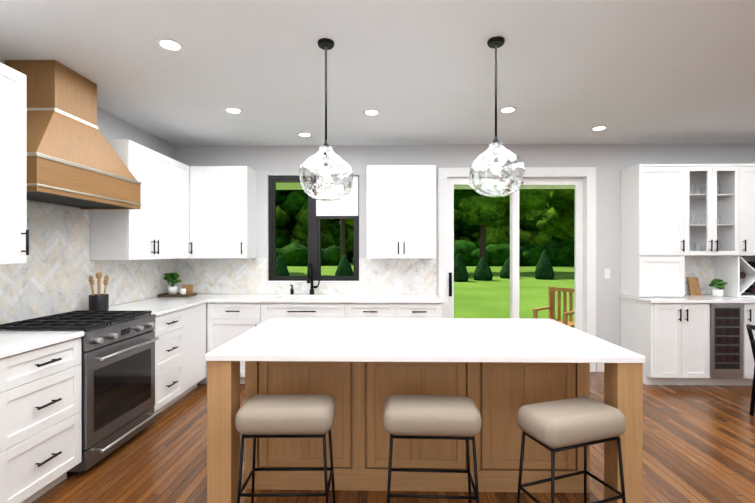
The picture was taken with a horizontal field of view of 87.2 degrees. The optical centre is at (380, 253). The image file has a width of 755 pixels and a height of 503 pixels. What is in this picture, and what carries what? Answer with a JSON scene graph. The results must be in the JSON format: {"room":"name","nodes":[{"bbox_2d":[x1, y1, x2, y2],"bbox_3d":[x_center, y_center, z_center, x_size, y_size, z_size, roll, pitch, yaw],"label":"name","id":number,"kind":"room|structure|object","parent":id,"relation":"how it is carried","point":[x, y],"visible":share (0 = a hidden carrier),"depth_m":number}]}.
{"room":"kitchen","nodes":[
{"label":"kitchen","id":0,"kind":"room"},
{"bbox_2d":[0,58,174,304],"bbox_3d":[-2.673,0.053,0.825,0.150,2.740,8.400,0,0,1],"label":"wall","id":1,"kind":"structure","parent":0,"point":[110,126],"depth_m":3.95},
{"bbox_2d":[0,63,28,264],"bbox_3d":[-2.254,-0.471,2.093,0.635,1.055,0.248,0,0,1],"label":"upper cabinet","id":2,"kind":"object","parent":1,"relation":"attached to","point":[14,240],"visible":1,"depth_m":2.14},
{"bbox_2d":[4,60,141,208],"bbox_3d":[-2.304,-0.848,2.888,0.506,0.938,1.012,0,0,1],"label":"range hood","id":3,"kind":"object","parent":1,"relation":"attached to","point":[73,159],"visible":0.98,"depth_m":2.74},
{"bbox_2d":[0,202,175,323],"bbox_3d":[-2.543,0.055,3.418,0.008,0.864,2.886,0,0,1],"label":"backsplash","id":4,"kind":"structure","parent":1,"relation":"attached to","point":[55,281],"depth_m":3.18},
{"bbox_2d":[89,139,191,259],"bbox_3d":[-2.341,-0.473,3.995,0.390,1.055,1.073,0,0,1],"label":"upper cabinet","id":5,"kind":"object","parent":1,"relation":"attached to","point":[156,225],"visible":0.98,"depth_m":3.75},
{"bbox_2d":[0,0,754,145],"bbox_3d":[1.677,-1.377,0.742,8.850,0.120,8.400,0,0,1],"label":"ceiling","id":6,"kind":"structure","parent":0,"point":[418,72],"depth_m":2.79},
{"bbox_2d":[155,37,184,51],"bbox_3d":[-1.326,-1.315,2.499,0.172,0.005,0.172,0,0,1],"label":"recessed light","id":7,"kind":"object","parent":6,"relation":"in","point":[169,44],"visible":1,"depth_m":2.49},
{"bbox_2d":[223,107,242,113],"bbox_3d":[-1.355,-1.317,3.649,0.172,0.005,0.172,0,0,1],"label":"recessed light","id":8,"kind":"object","parent":6,"relation":"in","point":[232,110],"visible":1,"depth_m":3.64},
{"bbox_2d":[297,132,312,136],"bbox_3d":[-0.841,-1.318,4.390,0.172,0.005,0.172,0,0,1],"label":"recessed light","id":9,"kind":"object","parent":6,"relation":"in","point":[303,134],"visible":1,"depth_m":4.38},
{"bbox_2d":[299,38,352,200],"bbox_3d":[-0.338,-0.825,2.471,0.335,0.983,0.347,0,0,1],"label":"pendant light","id":10,"kind":"object","parent":6,"relation":"hanging from","point":[325,44],"visible":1,"depth_m":2.45},
{"bbox_2d":[363,109,380,115],"bbox_3d":[-0.083,-1.317,3.696,0.172,0.005,0.172,0,0,1],"label":"recessed light","id":11,"kind":"object","parent":6,"relation":"in","point":[371,112],"visible":1,"depth_m":3.69},
{"bbox_2d":[468,36,524,196],"bbox_3d":[0.717,-0.835,2.460,0.335,0.963,0.342,0,0,1],"label":"pendant light","id":12,"kind":"object","parent":6,"relation":"hanging from","point":[495,43],"visible":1,"depth_m":2.43},
{"bbox_2d":[498,106,517,113],"bbox_3d":[1.166,-1.317,3.632,0.172,0.005,0.172,0,0,1],"label":"recessed light","id":13,"kind":"object","parent":6,"relation":"in","point":[509,109],"visible":1,"depth_m":3.62},
{"bbox_2d":[590,126,607,130],"bbox_3d":[2.296,-1.317,4.171,0.172,0.005,0.172,0,0,1],"label":"recessed light","id":14,"kind":"object","parent":6,"relation":"in","point":[599,128],"visible":1,"depth_m":4.17},
{"bbox_2d":[32,372,754,502],"bbox_3d":[1.677,1.483,0.746,8.850,0.120,8.400,0,0,1],"label":"floor","id":15,"kind":"structure","parent":0,"point":[698,443],"depth_m":2.70},
{"bbox_2d":[0,337,81,502],"bbox_3d":[-2.214,0.972,2.244,0.710,0.899,0.548,0,0,1],"label":"base cabinet","id":16,"kind":"object","parent":15,"relation":"on","point":[40,422],"visible":0.96,"depth_m":2.21},
{"bbox_2d":[0,310,158,474],"bbox_3d":[-2.166,0.943,2.897,0.741,0.955,0.756,0,0,1],"label":"range","id":17,"kind":"object","parent":15,"relation":"on","point":[118,376],"visible":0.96,"depth_m":2.78},
{"bbox_2d":[151,303,205,412],"bbox_3d":[-2.186,0.970,3.758,0.710,0.899,0.960,0,0,1],"label":"base cabinet","id":18,"kind":"object","parent":15,"relation":"on","point":[180,361],"visible":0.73,"depth_m":3.69},
{"bbox_2d":[0,300,206,358],"bbox_3d":[-2.209,0.504,3.096,0.688,0.030,2.253,0,0,1],"label":"countertop","id":19,"kind":"structure","parent":18,"relation":"on","point":[14,342],"depth_m":2.44},
{"bbox_2d":[89,271,108,310],"bbox_3d":[-2.410,0.317,3.391,0.160,0.341,0.140,0,0,1],"label":"utensil crock","id":20,"kind":"object","parent":19,"relation":"on","point":[98,301],"visible":0.94,"depth_m":3.35},
{"bbox_2d":[197,303,212,383],"bbox_3d":[-2.157,0.969,4.555,0.738,0.900,0.621,0,0,1],"label":"base cabinet","id":21,"kind":"object","parent":15,"relation":"on","point":[209,306],"depth_m":4.24},
{"bbox_2d":[213,303,284,383],"bbox_3d":[-1.532,0.969,4.543,0.629,0.900,0.621,0,0,1],"label":"base cabinet","id":22,"kind":"object","parent":15,"relation":"on","point":[226,322],"depth_m":4.24},
{"bbox_2d":[235,394,335,502],"bbox_3d":[-0.456,1.072,1.955,0.460,0.700,0.264,0,0,0],"label":"stool","id":23,"kind":"object","parent":15,"relation":"on","point":[285,415],"visible":1,"depth_m":1.85},
{"bbox_2d":[277,315,336,317],"bbox_3d":[-0.827,1.088,4.530,0.897,0.661,0.621,0,0,1],"label":"base cabinet","id":24,"kind":"object","parent":15,"relation":"on","point":[278,316],"depth_m":4.22},
{"bbox_2d":[337,303,404,317],"bbox_3d":[-0.103,0.969,4.517,0.668,0.900,0.621,0,0,1],"label":"base cabinet","id":25,"kind":"object","parent":15,"relation":"on","point":[344,310],"depth_m":4.21},
{"bbox_2d":[144,294,442,302],"bbox_3d":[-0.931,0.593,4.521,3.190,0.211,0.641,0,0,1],"label":"countertop","id":26,"kind":"structure","parent":25,"relation":"on","point":[322,298],"depth_m":4.33},
{"bbox_2d":[158,273,196,296],"bbox_3d":[-2.337,0.351,4.570,0.340,0.272,0.220,0,0,1],"label":"tray","id":27,"kind":"object","parent":26,"relation":"on","point":[186,290],"visible":1,"depth_m":4.54},
{"bbox_2d":[290,263,319,294],"bbox_3d":[-0.906,0.298,4.663,0.358,0.377,0.251,0,0,1],"label":"faucet","id":28,"kind":"object","parent":26,"relation":"on","point":[310,266],"visible":1,"depth_m":4.74},
{"bbox_2d":[405,303,441,317],"bbox_3d":[0.382,0.969,4.507,0.539,0.900,0.621,0,0,1],"label":"drawer","id":29,"kind":"object","parent":15,"relation":"on","point":[412,310],"depth_m":4.20},
{"bbox_2d":[207,361,642,502],"bbox_3d":[0.213,0.972,2.458,2.110,0.898,1.070,0,0,1],"label":"kitchen island","id":30,"kind":"object","parent":15,"relation":"on","point":[499,394],"visible":0.6,"depth_m":2.37},
{"bbox_2d":[205,318,644,362],"bbox_3d":[0.213,0.505,2.465,2.120,0.032,1.114,0,0,1],"label":"island countertop","id":31,"kind":"structure","parent":30,"relation":"on","point":[526,340],"depth_m":2.19},
{"bbox_2d":[383,395,481,502],"bbox_3d":[0.246,1.072,1.942,0.460,0.700,0.264,0,0,3],"label":"stool","id":32,"kind":"object","parent":15,"relation":"on","point":[432,416],"visible":1,"depth_m":1.83},
{"bbox_2d":[517,396,625,502],"bbox_3d":[0.898,1.072,1.875,0.460,0.700,0.264,0,0,-19],"label":"stool","id":33,"kind":"object","parent":15,"relation":"on","point":[570,423],"visible":1,"depth_m":1.80},
{"bbox_2d":[619,294,754,384],"bbox_3d":[3.681,0.953,4.447,1.640,0.931,0.618,0,0,1],"label":"base cabinet","id":34,"kind":"object","parent":15,"relation":"on","point":[694,340],"visible":0.98,"depth_m":4.20},
{"bbox_2d":[621,164,754,297],"bbox_3d":[3.683,-0.258,4.558,1.600,1.487,0.393,0,0,1],"label":"hutch","id":35,"kind":"object","parent":34,"relation":"on","point":[672,215],"visible":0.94,"depth_m":4.42},
{"bbox_2d":[687,277,700,294],"bbox_3d":[3.716,0.382,4.702,0.120,0.208,0.070,0,0,1],"label":"cutting board","id":36,"kind":"object","parent":34,"relation":"on","point":[694,285],"visible":1,"depth_m":4.70},
{"bbox_2d":[709,279,727,296],"bbox_3d":[3.848,0.386,4.522,0.132,0.202,0.159,0,0,1],"label":"potted plant","id":37,"kind":"object","parent":34,"relation":"on","point":[719,292],"visible":1,"depth_m":4.51},
{"bbox_2d":[746,324,754,415],"bbox_3d":[3.484,1.016,3.270,0.647,0.811,0.527,0,0,-9],"label":"dining chair","id":38,"kind":"object","parent":15,"relation":"on","point":[750,327],"visible":1,"depth_m":3.47},
{"bbox_2d":[175,143,754,346],"bbox_3d":[1.754,0.048,4.868,8.550,2.740,0.150,0,0,1],"label":"wall","id":39,"kind":"structure","parent":0,"point":[609,162],"depth_m":4.79},
{"bbox_2d":[188,166,256,258],"bbox_3d":[-2.020,-0.474,4.666,1.008,1.055,0.390,0,0,1],"label":"upper cabinet","id":40,"kind":"object","parent":39,"relation":"attached to","point":[223,212],"visible":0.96,"depth_m":4.51},
{"bbox_2d":[176,258,435,293],"bbox_3d":[-0.920,0.270,4.838,3.180,0.430,0.008,0,0,1],"label":"backsplash","id":41,"kind":"structure","parent":39,"relation":"attached to","point":[376,276],"depth_m":4.84},
{"bbox_2d":[268,176,358,281],"bbox_3d":[-0.821,-0.307,4.890,1.116,1.306,0.122,0,0,1],"label":"window","id":42,"kind":"structure","parent":39,"relation":"in","point":[346,207],"depth_m":4.88},
{"bbox_2d":[367,165,435,258],"bbox_3d":[0.234,-0.474,4.624,0.780,1.055,0.390,0,0,1],"label":"upper cabinet","id":43,"kind":"object","parent":39,"relation":"attached to","point":[401,211],"visible":1,"depth_m":4.47},
{"bbox_2d":[276,182,574,189],"bbox_3d":[1.778,-1.264,6.171,9.550,0.120,2.440,0,0,1],"label":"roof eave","id":44,"kind":"object","parent":39,"relation":"attached to","point":[288,186],"depth_m":7.09},
{"bbox_2d":[438,167,595,371],"bbox_3d":[1.644,0.188,4.856,1.890,2.460,0.178,0,0,1],"label":"door frame","id":45,"kind":"structure","parent":39,"relation":"attached to","point":[582,180],"depth_m":4.82},
{"bbox_2d":[596,363,603,371],"bbox_3d":[4.311,1.353,4.739,3.428,0.130,0.012,0,0,1],"label":"baseboard","id":46,"kind":"structure","parent":39,"relation":"attached to","point":[599,367],"depth_m":4.76},
{"bbox_2d":[604,269,609,278],"bbox_3d":[2.727,0.238,4.768,0.070,0.120,0.010,0,0,1],"label":"switch plate","id":47,"kind":"object","parent":39,"relation":"attached to","point":[606,273],"visible":1,"depth_m":4.77},
{"bbox_2d":[683,256,713,293],"bbox_3d":[3.687,0.252,4.751,0.598,0.464,0.008,0,0,1],"label":"backsplash","id":48,"kind":"structure","parent":39,"relation":"attached to","point":[701,268],"depth_m":4.74},
{"label":"outside","id":49,"kind":"structure","parent":0,"visible":0},
{"bbox_2d":[287,262,573,327],"bbox_3d":[1.857,1.636,102.440,320.000,0.420,194.940,0,0,1],"label":"lawn","id":50,"kind":"structure","parent":49,"point":[473,298],"depth_m":16.97},
{"bbox_2d":[276,240,573,281],"bbox_3d":[-0.282,0.548,40.461,152.994,5.305,34.285,0,0,1],"label":"hedge","id":51,"kind":"object","parent":50,"relation":"on","point":[543,258],"visible":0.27,"depth_m":51.33},
{"bbox_2d":[276,189,574,261],"bbox_3d":[-4.442,-21.646,85.203,276.472,58.937,108.623,0,0,1],"label":"trees","id":52,"kind":"object","parent":50,"relation":"on","point":[546,216],"visible":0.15,"depth_m":66.05},
{"bbox_2d":[532,287,573,327],"bbox_3d":[2.910,1.060,6.523,0.560,0.970,0.580,0,0,-39],"label":"patio chair","id":53,"kind":"object","parent":50,"relation":"on","point":[551,308],"visible":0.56,"depth_m":6.67}
]}

